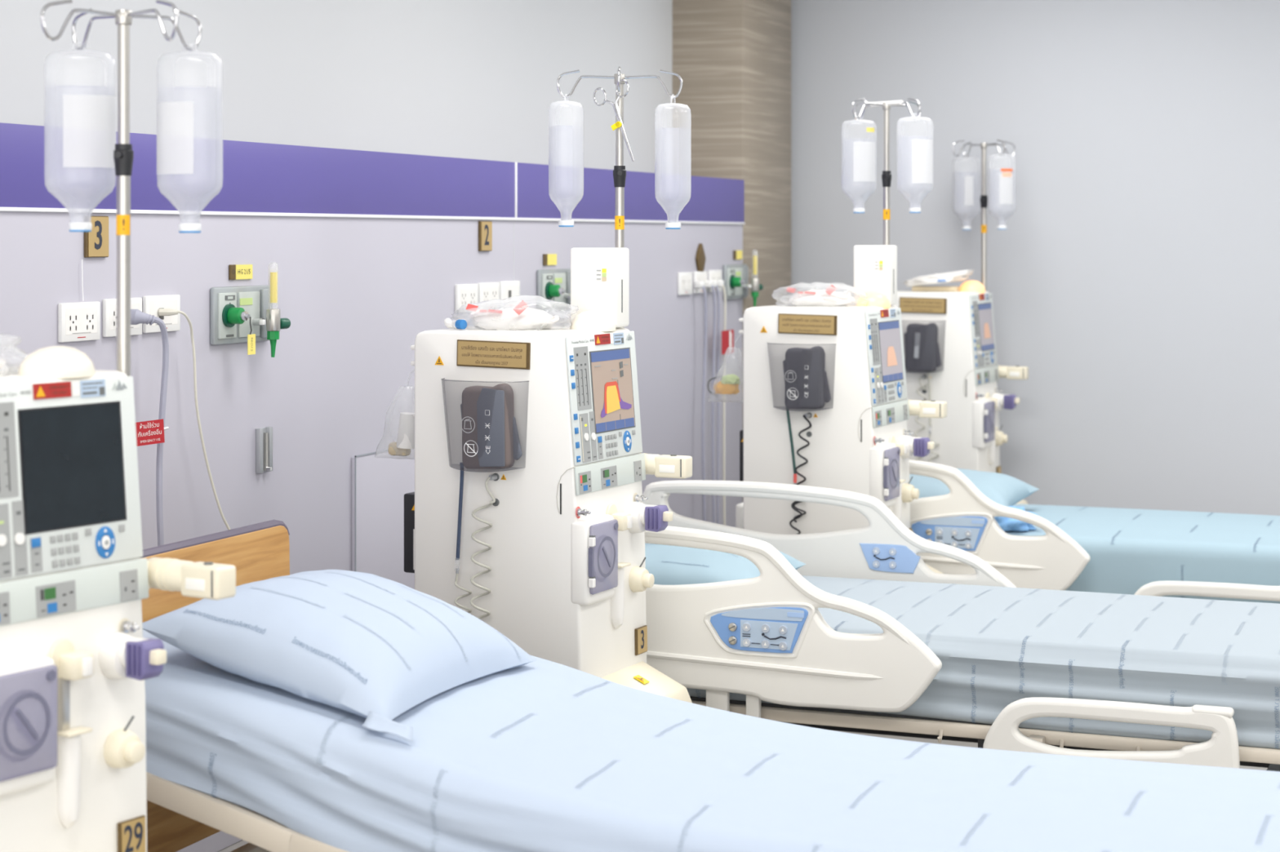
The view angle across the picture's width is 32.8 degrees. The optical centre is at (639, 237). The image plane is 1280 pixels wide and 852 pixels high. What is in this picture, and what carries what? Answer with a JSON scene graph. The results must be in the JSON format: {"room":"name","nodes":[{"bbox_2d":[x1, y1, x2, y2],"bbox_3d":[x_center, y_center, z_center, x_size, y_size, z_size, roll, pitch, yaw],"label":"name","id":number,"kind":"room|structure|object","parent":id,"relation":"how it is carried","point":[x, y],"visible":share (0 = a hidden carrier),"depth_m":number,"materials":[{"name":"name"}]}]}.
{"room":"hospital room","nodes":[
{"label":"hospital room","id":0,"kind":"room"},
{"bbox_2d":[0,0,672,174],"bbox_3d":[-1.910,0.080,4.563,0.120,3.000,10.890,0,0,22],"label":"wall","id":1,"kind":"structure","parent":0,"point":[472,79],"depth_m":7.11,"materials":[{"name":"paint"}]},
{"bbox_2d":[0,211,742,851],"bbox_3d":[-1.700,0.665,4.481,0.330,1.830,10.888,0,0,22],"label":"wall","id":2,"kind":"structure","parent":0,"point":[356,294],"depth_m":6.05,"materials":[{"name":"paint"}]},
{"bbox_2d":[57,301,100,342],"bbox_3d":[-1.297,0.194,5.037,0.013,0.090,0.148,0,0,22],"label":"socket plate","id":3,"kind":"object","parent":2,"relation":"attached to","point":[77,321],"visible":1,"depth_m":5.02,"materials":[{"name":"white plastic"}]},
{"bbox_2d":[84,215,108,257],"bbox_3d":[-1.273,-0.003,5.100,0.011,0.097,0.086,0,0,22],"label":"number plate","id":4,"kind":"object","parent":2,"relation":"attached to","point":[96,241],"visible":1,"depth_m":5.09,"materials":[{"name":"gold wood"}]},
{"bbox_2d":[81,259,84,301],"bbox_3d":[-1.292,0.098,5.045,0.002,0.096,0.006,0,0,22],"label":"cord","id":5,"kind":"object","parent":4,"relation":"hanging from","point":[82,260],"visible":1,"depth_m":5.04,"materials":[{"name":"white plastic"}]},
{"bbox_2d":[102,297,142,337],"bbox_3d":[-1.235,0.189,5.195,0.013,0.090,0.148,0,0,22],"label":"socket plate","id":6,"kind":"object","parent":2,"relation":"attached to","point":[109,305],"visible":0.54,"depth_m":5.15,"materials":[{"name":"white plastic"}]},
{"bbox_2d":[130,309,168,546],"bbox_3d":[-1.188,0.776,5.172,0.098,1.212,0.165,0,0,22],"label":"power cable","id":7,"kind":"object","parent":2,"relation":"attached to","point":[137,317],"visible":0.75,"depth_m":5.20,"materials":[{"name":"grey rubber"}]},
{"bbox_2d":[135,418,164,446],"bbox_3d":[-1.154,0.458,5.120,0.002,0.059,0.092,0,0,36],"label":"tag","id":8,"kind":"object","parent":7,"relation":"attached to","point":[151,432],"visible":1,"depth_m":5.12,"materials":[{"name":"red"}]},
{"bbox_2d":[142,294,180,333],"bbox_3d":[-1.174,0.186,5.346,0.016,0.090,0.148,0,0,22],"label":"socket plate","id":9,"kind":"object","parent":2,"relation":"attached to","point":[152,304],"visible":0.84,"depth_m":5.34,"materials":[{"name":"white plastic"}]},
{"bbox_2d":[159,308,230,530],"bbox_3d":[-1.080,0.751,5.430,0.049,1.157,0.298,0,0,35],"label":"cord","id":10,"kind":"object","parent":2,"relation":"attached to","point":[162,312],"visible":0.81,"depth_m":5.41,"materials":[{"name":"beige plastic"}]},
{"bbox_2d":[228,264,252,279],"bbox_3d":[-1.043,0.089,5.688,0.007,0.039,0.109,0,0,22],"label":"wall label","id":11,"kind":"object","parent":2,"relation":"attached to","point":[235,271],"visible":1,"depth_m":5.68,"materials":[{"name":"yellow"}]},
{"bbox_2d":[210,284,272,345],"bbox_3d":[-1.052,0.195,5.564,0.082,0.145,0.291,0,0,22],"label":"outlet","id":12,"kind":"object","parent":2,"relation":"attached to","point":[232,308],"visible":0.95,"depth_m":5.53,"materials":[{"name":"grey metal"}]},
{"bbox_2d":[247,316,255,355],"bbox_3d":[-0.998,0.251,5.597,0.006,0.097,0.036,0,0,22],"label":"tag","id":13,"kind":"object","parent":12,"relation":"hanging from","point":[251,338],"visible":1,"depth_m":5.59,"materials":[{"name":"yellow"}]},
{"bbox_2d":[252,262,290,357],"bbox_3d":[-0.963,0.188,5.715,0.102,0.250,0.061,0,0,-29],"label":"flowmeter","id":14,"kind":"object","parent":12,"relation":"attached to","point":[274,323],"visible":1,"depth_m":5.70,"materials":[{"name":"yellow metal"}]},
{"bbox_2d":[255,426,272,473],"bbox_3d":[-0.995,0.564,5.786,0.026,0.118,0.064,0,0,22],"label":"wall bracket","id":15,"kind":"object","parent":2,"relation":"attached to","point":[264,437],"visible":1,"depth_m":5.79,"materials":[{"name":"grey metal"}]},
{"bbox_2d":[0,122,744,222],"bbox_3d":[-1.544,-0.160,4.419,0.006,0.186,10.886,0,0,22],"label":"trim","id":16,"kind":"structure","parent":2,"relation":"attached to","point":[258,177],"depth_m":6.17,"materials":[{"name":"purple paint"}]},
{"bbox_2d":[0,206,744,224],"bbox_3d":[-1.543,-0.064,4.419,0.009,0.009,10.886,0,0,22],"label":"trim","id":17,"kind":"structure","parent":2,"relation":"attached to","point":[2,209],"depth_m":6.04,"materials":[{"name":"white metal"}]},
{"bbox_2d":[351,448,414,589],"bbox_3d":[-0.677,0.940,6.609,0.014,0.630,0.790,0,0,22],"label":"bedside cabinet","id":18,"kind":"object","parent":2,"relation":"attached to","point":[380,486],"visible":0.3,"depth_m":6.39,"materials":[{"name":"purple laminate"}]},
{"bbox_2d":[454,284,478,312],"bbox_3d":[-0.552,0.192,6.928,0.013,0.090,0.148,0,0,22],"label":"socket plate","id":19,"kind":"object","parent":2,"relation":"attached to","point":[464,294],"visible":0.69,"depth_m":6.91,"materials":[{"name":"white plastic"}]},
{"bbox_2d":[478,221,492,251],"bbox_3d":[-0.501,-0.006,7.059,0.011,0.097,0.086,0,0,22],"label":"number plate","id":20,"kind":"object","parent":2,"relation":"attached to","point":[485,228],"visible":1,"depth_m":7.05,"materials":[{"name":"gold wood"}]},
{"bbox_2d":[477,282,499,310],"bbox_3d":[-0.492,0.190,7.079,0.013,0.090,0.148,0,0,22],"label":"socket plate","id":21,"kind":"object","parent":2,"relation":"attached to","point":[486,291],"visible":0.74,"depth_m":7.07,"materials":[{"name":"white plastic"}]},
{"bbox_2d":[498,280,519,308],"bbox_3d":[-0.432,0.188,7.227,0.016,0.090,0.148,0,0,22],"label":"socket plate","id":22,"kind":"object","parent":2,"relation":"attached to","point":[508,289],"visible":0.74,"depth_m":7.21,"materials":[{"name":"white plastic"}]},
{"bbox_2d":[513,221,514,280],"bbox_3d":[-0.421,0.760,7.275,0.001,1.630,0.004,0,0,22],"label":"trim","id":23,"kind":"structure","parent":2,"relation":"attached to","point":[513,221],"depth_m":7.27,"materials":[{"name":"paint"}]},
{"bbox_2d":[515,162,517,217],"bbox_3d":[-0.417,-0.160,7.274,0.010,0.186,0.012,0,0,22],"label":"trim","id":24,"kind":"structure","parent":2,"relation":"attached to","point":[516,163],"depth_m":7.27,"materials":[{"name":"white"}]},
{"bbox_2d":[542,253,556,265],"bbox_3d":[-0.311,0.075,7.544,0.007,0.039,0.109,0,0,22],"label":"wall label","id":25,"kind":"object","parent":2,"relation":"attached to","point":[548,259],"visible":1,"depth_m":7.54,"materials":[{"name":"yellow"}]},
{"bbox_2d":[537,268,570,311],"bbox_3d":[-0.329,0.178,7.398,0.082,0.144,0.275,0,0,22],"label":"outlet","id":26,"kind":"object","parent":2,"relation":"attached to","point":[552,284],"visible":0.9,"depth_m":7.38,"materials":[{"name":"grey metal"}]},
{"bbox_2d":[563,293,570,298],"bbox_3d":[-0.214,0.170,7.617,0.102,0.250,0.061,0,0,-29],"label":"flowmeter","id":27,"kind":"object","parent":26,"relation":"attached to","point":[566,295],"visible":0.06,"depth_m":7.61,"materials":[{"name":"silver metal"}]},
{"bbox_2d":[677,271,692,294],"bbox_3d":[0.182,0.184,8.790,0.013,0.090,0.148,0,0,22],"label":"socket plate","id":28,"kind":"object","parent":2,"relation":"attached to","point":[684,280],"visible":1,"depth_m":8.77,"materials":[{"name":"white plastic"}]},
{"bbox_2d":[693,280,706,521],"bbox_3d":[0.253,0.828,8.886,0.057,1.305,0.045,0,0,22],"label":"cable","id":29,"kind":"object","parent":2,"relation":"attached to","point":[697,284],"visible":0.82,"depth_m":8.88,"materials":[{"name":"plastic"}]},
{"bbox_2d":[693,271,707,293],"bbox_3d":[0.248,0.182,8.958,0.013,0.090,0.148,0,0,22],"label":"socket plate","id":30,"kind":"object","parent":2,"relation":"attached to","point":[697,275],"visible":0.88,"depth_m":8.93,"materials":[{"name":"white plastic"}]},
{"bbox_2d":[703,280,715,523],"bbox_3d":[0.293,0.828,8.988,0.057,1.305,0.045,0,0,22],"label":"cable","id":31,"kind":"object","parent":30,"relation":"attached to","point":[708,283],"visible":0.8,"depth_m":8.98,"materials":[{"name":"plastic"}]},
{"bbox_2d":[695,243,706,271],"bbox_3d":[0.250,0.082,8.963,0.012,0.117,0.099,0,0,22],"label":"wall plaque","id":32,"kind":"object","parent":2,"relation":"attached to","point":[700,258],"visible":1,"depth_m":8.95,"materials":[{"name":"brown wood"}]},
{"bbox_2d":[707,270,721,292],"bbox_3d":[0.314,0.180,9.125,0.013,0.090,0.148,0,0,22],"label":"socket plate","id":33,"kind":"object","parent":2,"relation":"attached to","point":[712,274],"visible":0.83,"depth_m":9.10,"materials":[{"name":"white plastic"}]},
{"bbox_2d":[716,280,726,525],"bbox_3d":[0.341,0.828,9.110,0.056,1.305,0.045,0,0,22],"label":"cable","id":34,"kind":"object","parent":33,"relation":"attached to","point":[720,282],"visible":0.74,"depth_m":9.11,"materials":[{"name":"beige plastic"}]},
{"bbox_2d":[721,329,733,354],"bbox_3d":[0.368,0.435,9.099,0.004,0.098,0.150,0,0,22],"label":"tag","id":35,"kind":"object","parent":34,"relation":"attached to","point":[727,336],"visible":1,"depth_m":9.10,"materials":[{"name":"red paper"}]},
{"bbox_2d":[711,280,719,524],"bbox_3d":[0.312,0.828,9.037,0.056,1.305,0.048,0,0,22],"label":"cable","id":36,"kind":"object","parent":2,"relation":"attached to","point":[715,282],"visible":0.77,"depth_m":9.04,"materials":[{"name":"plastic"}]},
{"bbox_2d":[723,264,748,299],"bbox_3d":[0.366,0.184,9.162,0.082,0.144,0.316,0,0,22],"label":"outlet","id":37,"kind":"object","parent":2,"relation":"attached to","point":[735,276],"visible":0.98,"depth_m":9.14,"materials":[{"name":"grey metal"}]},
{"bbox_2d":[742,251,763,306],"bbox_3d":[0.494,0.176,9.413,0.102,0.250,0.061,0,0,-29],"label":"flowmeter","id":38,"kind":"object","parent":37,"relation":"attached to","point":[755,286],"visible":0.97,"depth_m":9.39,"materials":[{"name":"silver metal"}]},
{"bbox_2d":[733,250,742,259],"bbox_3d":[0.424,0.073,9.409,0.007,0.039,0.109,0,0,22],"label":"wall label","id":39,"kind":"object","parent":2,"relation":"attached to","point":[737,255],"visible":1,"depth_m":9.40,"materials":[{"name":"yellow"}]},
{"bbox_2d":[672,0,791,502],"bbox_3d":[0.141,0.080,9.984,0.940,3.000,0.700,0,0,22],"label":"wall pillar","id":40,"kind":"structure","parent":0,"point":[732,58],"depth_m":9.59,"materials":[{"name":"brown wood"}]},
{"bbox_2d":[217,730,1267,851],"bbox_3d":[2.383,1.630,3.306,10.590,0.100,12.100,0,0,22],"label":"floor","id":41,"kind":"structure","parent":0,"point":[241,843],"depth_m":6.80,"materials":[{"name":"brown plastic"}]},
{"bbox_2d":[0,0,235,851],"bbox_3d":[-1.101,0.582,3.791,0.711,1.991,0.626,0,0,33],"label":"machine","id":42,"kind":"object","parent":41,"relation":"on","point":[76,660],"visible":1,"depth_m":3.68,"materials":[{"name":"grey plastic"}]},
{"bbox_2d":[0,333,28,375],"bbox_3d":[-1.201,0.190,3.783,0.364,0.089,0.232,0,0,33],"label":"plastic bag","id":43,"kind":"object","parent":42,"relation":"on","point":[24,354],"visible":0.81,"depth_m":3.75,"materials":[{"name":"white"}]},
{"bbox_2d":[17,346,94,378],"bbox_3d":[-1.002,0.212,3.740,0.112,0.052,0.140,0,0,33],"label":"lamp","id":44,"kind":"object","parent":42,"relation":"on","point":[51,362],"depth_m":3.70,"materials":[{"name":"beige plastic"}]},
{"bbox_2d":[44,41,115,231],"bbox_3d":[-1.015,-0.183,3.947,0.127,0.345,0.090,0,0,-6],"label":"bottle","id":45,"kind":"object","parent":42,"relation":"hanging from","point":[89,121],"visible":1,"depth_m":3.91,"materials":[{"name":"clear plastic"}]},
{"bbox_2d":[156,43,222,232],"bbox_3d":[-0.818,-0.181,3.953,0.127,0.345,0.090,0,0,20],"label":"bottle","id":46,"kind":"object","parent":42,"relation":"hanging from","point":[175,120],"visible":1,"depth_m":3.92,"materials":[{"name":"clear plastic"}]},
{"bbox_2d":[139,520,348,851],"bbox_3d":[0.160,1.119,4.175,2.575,0.922,1.045,0,0,22],"label":"hospital bed","id":47,"kind":"object","parent":41,"relation":"on","point":[179,816],"visible":0.22,"depth_m":4.63,"materials":[{"name":"brown wood"}]},
{"bbox_2d":[142,630,1279,851],"bbox_3d":[0.202,1.030,4.196,2.502,0.463,0.908,0,0,22],"label":"mattress","id":48,"kind":"object","parent":47,"relation":"on","point":[541,755],"visible":0.76,"depth_m":4.05,"materials":[{"name":"blue fabric"}]},
{"bbox_2d":[142,569,536,742],"bbox_3d":[-0.586,0.813,4.442,0.618,0.240,0.705,0,0,22],"label":"pillow","id":49,"kind":"object","parent":48,"relation":"on","point":[375,648],"visible":0.99,"depth_m":4.25,"materials":[{"name":"blue fabric"}]},
{"bbox_2d":[404,66,692,703],"bbox_3d":[-0.228,0.569,5.614,0.714,2.021,0.614,0,0,26],"label":"machine","id":50,"kind":"object","parent":41,"relation":"on","point":[568,580],"visible":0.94,"depth_m":5.44,"materials":[{"name":"grey plastic"}]},
{"bbox_2d":[374,372,414,459],"bbox_3d":[-0.640,0.459,5.727,0.141,0.242,0.087,0,0,26],"label":"hanging bag","id":51,"kind":"object","parent":50,"relation":"hanging from","point":[405,442],"visible":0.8,"depth_m":5.69,"materials":[{"name":"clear plastic"}]},
{"bbox_2d":[454,383,522,619],"bbox_3d":[-0.382,0.681,5.390,0.192,0.644,0.065,0,0,26],"label":"pressure cuff","id":52,"kind":"object","parent":50,"relation":"attached to","point":[490,433],"visible":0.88,"depth_m":5.36,"materials":[{"name":"grey plastic"}]},
{"bbox_2d":[444,294,577,330],"bbox_3d":[-0.330,0.191,5.578,0.358,0.087,0.228,0,0,26],"label":"plastic bag","id":53,"kind":"object","parent":50,"relation":"on","point":[520,317],"visible":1,"depth_m":5.54,"materials":[{"name":"white"}]},
{"bbox_2d":[466,300,528,315],"bbox_3d":[-0.365,0.177,5.546,0.178,0.038,0.018,0,0,26],"label":"print","id":54,"kind":"object","parent":53,"relation":"on","point":[518,310],"depth_m":5.55,"materials":[{"name":"red"}]},
{"bbox_2d":[548,94,583,226],"bbox_3d":[-0.193,-0.203,5.703,0.090,0.348,0.127,0,0,13],"label":"bottle","id":55,"kind":"object","parent":50,"relation":"hanging from","point":[561,223],"visible":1,"depth_m":5.69,"materials":[{"name":"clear plastic"}]},
{"bbox_2d":[569,310,615,331],"bbox_3d":[-0.121,0.212,5.579,0.112,0.052,0.140,0,0,26],"label":"lamp","id":56,"kind":"object","parent":50,"relation":"on","point":[584,320],"depth_m":5.54,"materials":[{"name":"beige plastic"}]},
{"bbox_2d":[592,79,635,161],"bbox_3d":[-0.070,-0.307,5.680,0.123,0.215,0.016,0,0,26],"label":"forceps","id":57,"kind":"object","parent":50,"relation":"hanging from","point":[620,123],"visible":0.98,"depth_m":5.67,"materials":[{"name":"silver metal"}]},
{"bbox_2d":[654,94,691,229],"bbox_3d":[0.087,-0.200,5.703,0.090,0.354,0.127,0,0,21],"label":"bottle","id":58,"kind":"object","parent":50,"relation":"hanging from","point":[668,225],"visible":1,"depth_m":5.69,"materials":[{"name":"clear plastic"}]},
{"bbox_2d":[738,97,946,573],"bbox_3d":[0.710,0.547,7.486,0.673,2.062,0.610,0,0,25],"label":"machine","id":59,"kind":"object","parent":41,"relation":"on","point":[860,442],"visible":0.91,"depth_m":7.33,"materials":[{"name":"grey plastic"}]},
{"bbox_2d":[706,334,743,402],"bbox_3d":[0.300,0.449,7.558,0.144,0.242,0.091,0,0,24],"label":"hanging bag","id":60,"kind":"object","parent":59,"relation":"hanging from","point":[729,384],"visible":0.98,"depth_m":7.53,"materials":[{"name":"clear plastic"}]},
{"bbox_2d":[782,346,831,534],"bbox_3d":[0.554,0.692,7.265,0.168,0.663,0.065,0,0,25],"label":"pressure cuff","id":61,"kind":"object","parent":59,"relation":"attached to","point":[806,380],"visible":0.88,"depth_m":7.24,"materials":[{"name":"grey plastic"}]},
{"bbox_2d":[771,282,868,306],"bbox_3d":[0.623,0.193,7.463,0.363,0.083,0.217,0,0,25],"label":"plastic bag","id":62,"kind":"object","parent":59,"relation":"on","point":[828,297],"visible":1,"depth_m":7.42,"materials":[{"name":"white"}]},
{"bbox_2d":[786,284,836,295],"bbox_3d":[0.584,0.177,7.424,0.178,0.038,0.018,0,0,25],"label":"print","id":63,"kind":"object","parent":62,"relation":"on","point":[829,291],"depth_m":7.43,"materials":[{"name":"red"}]},
{"bbox_2d":[841,115,876,213],"bbox_3d":[0.775,-0.260,7.704,0.127,0.345,0.090,0,0,-11],"label":"bottle","id":64,"kind":"object","parent":59,"relation":"hanging from","point":[864,152],"visible":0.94,"depth_m":7.67,"materials":[{"name":"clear plastic"}]},
{"bbox_2d":[856,292,890,307],"bbox_3d":[0.801,0.212,7.465,0.112,0.052,0.140,0,0,25],"label":"lamp","id":65,"kind":"object","parent":59,"relation":"on","point":[876,300],"depth_m":7.42,"materials":[{"name":"yellow"}]},
{"bbox_2d":[896,112,933,213],"bbox_3d":[0.946,-0.258,7.482,0.127,0.345,0.090,0,0,-6],"label":"bottle","id":66,"kind":"object","parent":59,"relation":"hanging from","point":[922,149],"visible":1,"depth_m":7.44,"materials":[{"name":"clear plastic"}]},
{"bbox_2d":[890,139,1028,504],"bbox_3d":[1.338,0.573,9.529,0.711,2.009,0.587,0,0,24],"label":"machine","id":67,"kind":"object","parent":41,"relation":"on","point":[970,437],"visible":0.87,"depth_m":9.31,"materials":[{"name":"grey plastic"}]},
{"bbox_2d":[904,322,941,462],"bbox_3d":[1.207,0.693,9.307,0.164,0.661,0.066,0,0,24],"label":"pressure cuff","id":68,"kind":"object","parent":67,"relation":"attached to","point":[922,348],"visible":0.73,"depth_m":9.28,"materials":[{"name":"black plastic"}]},
{"bbox_2d":[911,285,959,291],"bbox_3d":[1.297,0.223,9.509,0.200,0.022,0.100,0,0,24],"label":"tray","id":69,"kind":"object","parent":67,"relation":"on","point":[914,288],"depth_m":9.46,"materials":[{"name":"beige"}]},
{"bbox_2d":[902,269,973,291],"bbox_3d":[1.294,0.186,9.509,0.312,0.096,0.168,0,0,24],"label":"paper packet","id":70,"kind":"object","parent":67,"relation":"on","point":[936,278],"visible":1,"depth_m":9.45,"materials":[{"name":"white paper"}]},
{"bbox_2d":[952,154,980,230],"bbox_3d":[1.465,-0.207,9.762,0.127,0.345,0.090,0,0,0],"label":"bottle","id":71,"kind":"object","parent":67,"relation":"hanging from","point":[968,180],"visible":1,"depth_m":9.72,"materials":[{"name":"white plastic"}]},
{"bbox_2d":[960,280,985,293],"bbox_3d":[1.451,0.212,9.512,0.112,0.052,0.140,0,0,24],"label":"lamp","id":72,"kind":"object","parent":67,"relation":"on","point":[975,286],"depth_m":9.46,"materials":[{"name":"yellow"}]},
{"bbox_2d":[987,154,1016,229],"bbox_3d":[1.581,-0.209,9.507,0.127,0.345,0.091,0,0,-11],"label":"bottle","id":73,"kind":"object","parent":67,"relation":"hanging from","point":[1006,178],"visible":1,"depth_m":9.47,"materials":[{"name":"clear plastic"}]},
{"bbox_2d":[642,480,1279,772],"bbox_3d":[0.847,1.174,6.073,2.357,0.812,1.124,0,0,22],"label":"hospital bed","id":74,"kind":"object","parent":41,"relation":"on","point":[766,637],"visible":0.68,"depth_m":5.69,"materials":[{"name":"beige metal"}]},
{"bbox_2d":[686,575,1279,749],"bbox_3d":[0.881,1.138,6.047,2.355,0.243,0.922,0,0,22],"label":"mattress","id":75,"kind":"object","parent":74,"relation":"on","point":[996,647],"visible":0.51,"depth_m":5.58,"materials":[{"name":"blue fabric"}]},
{"bbox_2d":[644,543,806,585],"bbox_3d":[0.131,0.945,6.364,0.621,0.142,0.659,0,0,18],"label":"pillow","id":76,"kind":"object","parent":75,"relation":"on","point":[669,565],"visible":0.25,"depth_m":6.11,"materials":[{"name":"blue fabric"}]},
{"bbox_2d":[735,459,1279,601],"bbox_3d":[1.589,1.174,7.874,2.357,0.812,1.019,0,0,22],"label":"hospital bed","id":77,"kind":"object","parent":41,"relation":"on","point":[963,518],"visible":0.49,"depth_m":7.48,"materials":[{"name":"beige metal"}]},
{"bbox_2d":[1004,503,1279,604],"bbox_3d":[1.640,1.134,7.904,2.346,0.234,0.914,0,0,22],"label":"mattress","id":78,"kind":"object","parent":77,"relation":"on","point":[1128,549],"visible":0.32,"depth_m":7.43,"materials":[{"name":"blue fabric"}]},
{"bbox_2d":[909,468,1039,506],"bbox_3d":[1.144,0.938,8.084,0.600,0.152,0.640,0,0,22],"label":"pillow","id":79,"kind":"object","parent":78,"relation":"on","point":[1004,490],"visible":0.34,"depth_m":7.92,"materials":[{"name":"blue fabric"}]},
{"bbox_2d":[994,506,1038,531],"bbox_3d":[1.296,0.984,7.651,0.241,0.078,0.178,0,0,22],"label":"crumpled cloth","id":80,"kind":"object","parent":78,"relation":"on","point":[1006,524],"visible":0.33,"depth_m":7.59,"materials":[{"name":"blue fabric"}]},
{"bbox_2d":[791,0,1279,515],"bbox_3d":[4.364,0.080,8.878,10.590,3.000,0.120,0,0,22],"label":"wall","id":81,"kind":"structure","parent":0,"point":[1134,273],"depth_m":9.74,"materials":[{"name":"grey paint"}]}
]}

